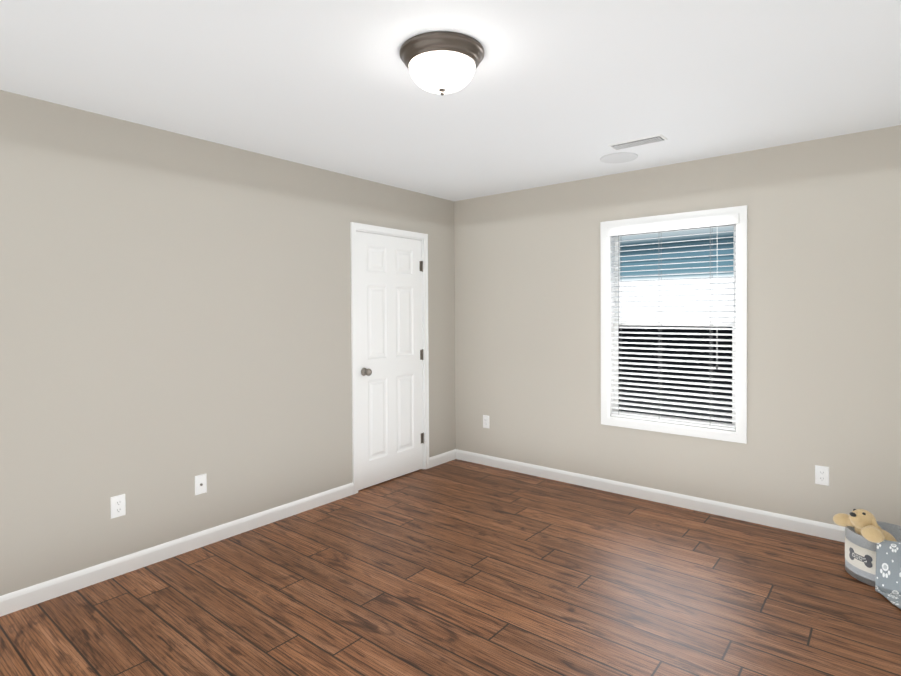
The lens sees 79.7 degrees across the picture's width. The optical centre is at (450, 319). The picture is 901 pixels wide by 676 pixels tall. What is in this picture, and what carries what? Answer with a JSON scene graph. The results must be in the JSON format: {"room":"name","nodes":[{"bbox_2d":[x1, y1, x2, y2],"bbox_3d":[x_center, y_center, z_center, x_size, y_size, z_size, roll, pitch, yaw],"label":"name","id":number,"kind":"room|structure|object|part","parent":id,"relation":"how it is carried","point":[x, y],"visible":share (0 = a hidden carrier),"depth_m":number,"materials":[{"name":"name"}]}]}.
{"room":"empty bedroom","nodes":[
{"label":"empty bedroom","id":0,"kind":"room"},
{"bbox_2d":[0,90,455,595],"bbox_3d":[-1.499,0.141,3.348,0.150,2.440,4.700,0,1,39],"label":"wall","id":1,"kind":"structure","parent":0,"point":[175,314],"depth_m":3.08,"materials":[{"name":"paint"}]},
{"bbox_2d":[110,494,125,518],"bbox_3d":[-1.777,1.002,2.888,0.008,0.116,0.072,0,1,39],"label":"electrical outlet","id":2,"kind":"object","parent":1,"relation":"attached to","point":[118,505],"visible":1,"depth_m":2.88,"materials":[{"name":"white plastic"}]},
{"bbox_2d":[195,473,206,494],"bbox_3d":[-1.492,0.991,3.232,0.016,0.116,0.072,0,1,39],"label":"outlet","id":3,"kind":"object","parent":1,"relation":"attached to","point":[200,484],"visible":1,"depth_m":3.23,"materials":[{"name":"white plastic"}]},
{"bbox_2d":[0,449,455,616],"bbox_3d":[-1.429,1.316,3.314,0.014,0.090,4.700,0,1,39],"label":"baseboard","id":4,"kind":"structure","parent":1,"relation":"attached to","point":[14,601],"depth_m":3.06,"materials":[{"name":"white wood"}]},
{"bbox_2d":[350,222,428,493],"bbox_3d":[-0.535,0.295,4.520,0.166,2.087,0.874,0,1,39],"label":"door frame","id":5,"kind":"structure","parent":1,"relation":"attached to","point":[373,229],"depth_m":4.38,"materials":[{"name":"white wood"}]},
{"bbox_2d":[356,231,423,489],"bbox_3d":[-0.470,0.320,4.472,0.109,2.017,0.761,0,1,39],"label":"door leaf","id":6,"kind":"structure","parent":1,"relation":"in","point":[390,355],"depth_m":4.46,"materials":[{"name":"white wood"}]},
{"bbox_3d":[-0.652,0.413,4.222,0.074,0.064,0.064,0,1,39],"label":"knob","id":7,"kind":"part","parent":6,"relation":"part of","materials":[{"name":"silver metal"}]},
{"bbox_2d":[0,459,900,675],"bbox_3d":[-0.019,1.419,2.167,3.950,0.100,5.000,0,1,39],"label":"floor","id":8,"kind":"structure","parent":0,"point":[456,567],"depth_m":2.62,"materials":[{"name":"brown wood"}]},
{"bbox_2d":[833,509,900,608],"bbox_3d":[2.258,1.170,2.635,0.654,0.357,0.617,0,1,39],"label":"basket","id":9,"kind":"object","parent":8,"relation":"on","point":[872,551],"visible":1,"depth_m":2.73,"materials":[{"name":"grey fabric"}]},
{"bbox_2d":[875,540,900,608],"bbox_3d":[2.281,1.221,2.518,0.470,0.247,0.463,0,1,39],"label":"blanket","id":10,"kind":"object","parent":9,"relation":"on","point":[887,552],"depth_m":2.65,"materials":[{"name":"grey fabric"}]},
{"bbox_2d":[0,0,900,200],"bbox_3d":[-0.034,-1.120,2.130,3.950,0.100,5.000,0,1,39],"label":"ceiling","id":11,"kind":"structure","parent":0,"point":[551,92],"depth_m":2.41,"materials":[{"name":"paint"}]},
{"bbox_2d":[400,31,483,95],"bbox_3d":[-0.034,-0.986,2.171,0.340,0.170,0.340,0,1,39],"label":"ceiling light","id":12,"kind":"object","parent":11,"relation":"attached to","point":[442,63],"visible":1,"depth_m":2.07,"materials":[{"name":"white glass"}]},
{"bbox_3d":[-0.034,-0.972,2.171,0.268,0.098,0.268,0,1,39],"label":"glass","id":13,"kind":"part","parent":12,"relation":"part of","materials":[{"name":"white glass"}]},
{"bbox_2d":[600,152,637,162],"bbox_3d":[1.145,-1.096,3.672,0.248,0.008,0.248,0,1,39],"label":"ceiling speaker","id":14,"kind":"object","parent":11,"relation":"attached to","point":[621,157],"visible":1,"depth_m":3.64,"materials":[{"name":"white"}]},
{"bbox_2d":[608,134,666,149],"bbox_3d":[1.153,-1.089,3.334,0.330,0.012,0.125,0,1,39],"label":"ceiling vent","id":15,"kind":"object","parent":11,"relation":"in","point":[639,142],"visible":0.92,"depth_m":3.31,"materials":[{"name":"white plastic"}]},
{"bbox_2d":[454,125,900,525],"bbox_3d":[1.505,0.113,4.028,3.950,2.440,0.150,0,1,39],"label":"wall","id":16,"kind":"structure","parent":0,"point":[823,301],"depth_m":3.55,"materials":[{"name":"paint"}]},
{"bbox_2d":[483,415,488,427],"bbox_3d":[0.322,0.932,4.906,0.072,0.116,0.008,0,1,39],"label":"electrical outlet","id":17,"kind":"object","parent":16,"relation":"attached to","point":[485,421],"visible":1,"depth_m":4.90,"materials":[{"name":"white plastic"}]},
{"bbox_2d":[456,449,844,541],"bbox_3d":[1.466,1.289,3.977,3.636,0.090,0.014,0,1,39],"label":"baseboard","id":18,"kind":"structure","parent":16,"relation":"attached to","point":[803,526],"depth_m":3.87,"materials":[{"name":"white wood"}]},
{"bbox_2d":[600,205,746,443],"bbox_3d":[1.609,0.034,3.933,1.010,1.570,0.164,0,1,39],"label":"window","id":19,"kind":"structure","parent":16,"relation":"in","point":[739,435],"depth_m":3.85,"materials":[{"name":"white wood"}]},
{"bbox_2d":[607,213,738,235],"bbox_3d":[1.577,-0.668,3.878,0.906,0.066,0.092,0,1,39],"label":"window valance","id":20,"kind":"object","parent":19,"relation":"attached to","point":[704,222],"visible":0.93,"depth_m":3.81,"materials":[{"name":"white plastic"}]},
{"bbox_2d":[611,225,735,430],"bbox_3d":[1.589,0.052,3.909,0.864,1.392,0.052,0,1,39],"label":"window blinds","id":21,"kind":"object","parent":19,"relation":"attached to","point":[661,418],"visible":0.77,"depth_m":3.88,"materials":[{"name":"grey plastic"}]},
{"bbox_3d":[1.631,0.033,3.961,0.876,1.436,0.063,0,1,39],"label":"window sash","id":22,"kind":"part","parent":19,"relation":"part of","materials":[{"name":"white plastic"}]},
{"bbox_2d":[619,325,731,423],"bbox_3d":[1.623,0.382,3.953,0.804,0.666,0.001,0,1,39],"label":"window","id":23,"kind":"structure","parent":19,"relation":"in","point":[678,363],"depth_m":3.93,"materials":[{"name":"clear glass"}]},
{"bbox_2d":[620,226,733,320],"bbox_3d":[1.640,-0.316,3.968,0.804,0.666,0.001,0,1,39],"label":"window","id":24,"kind":"structure","parent":19,"relation":"in","point":[692,248],"depth_m":3.94,"materials":[{"name":"clear glass"}]},
{"bbox_2d":[815,465,828,485],"bbox_3d":[2.280,0.960,3.311,0.072,0.116,0.008,0,1,39],"label":"electrical outlet","id":25,"kind":"object","parent":16,"relation":"attached to","point":[821,475],"visible":1,"depth_m":3.31,"materials":[{"name":"white plastic"}]}
]}

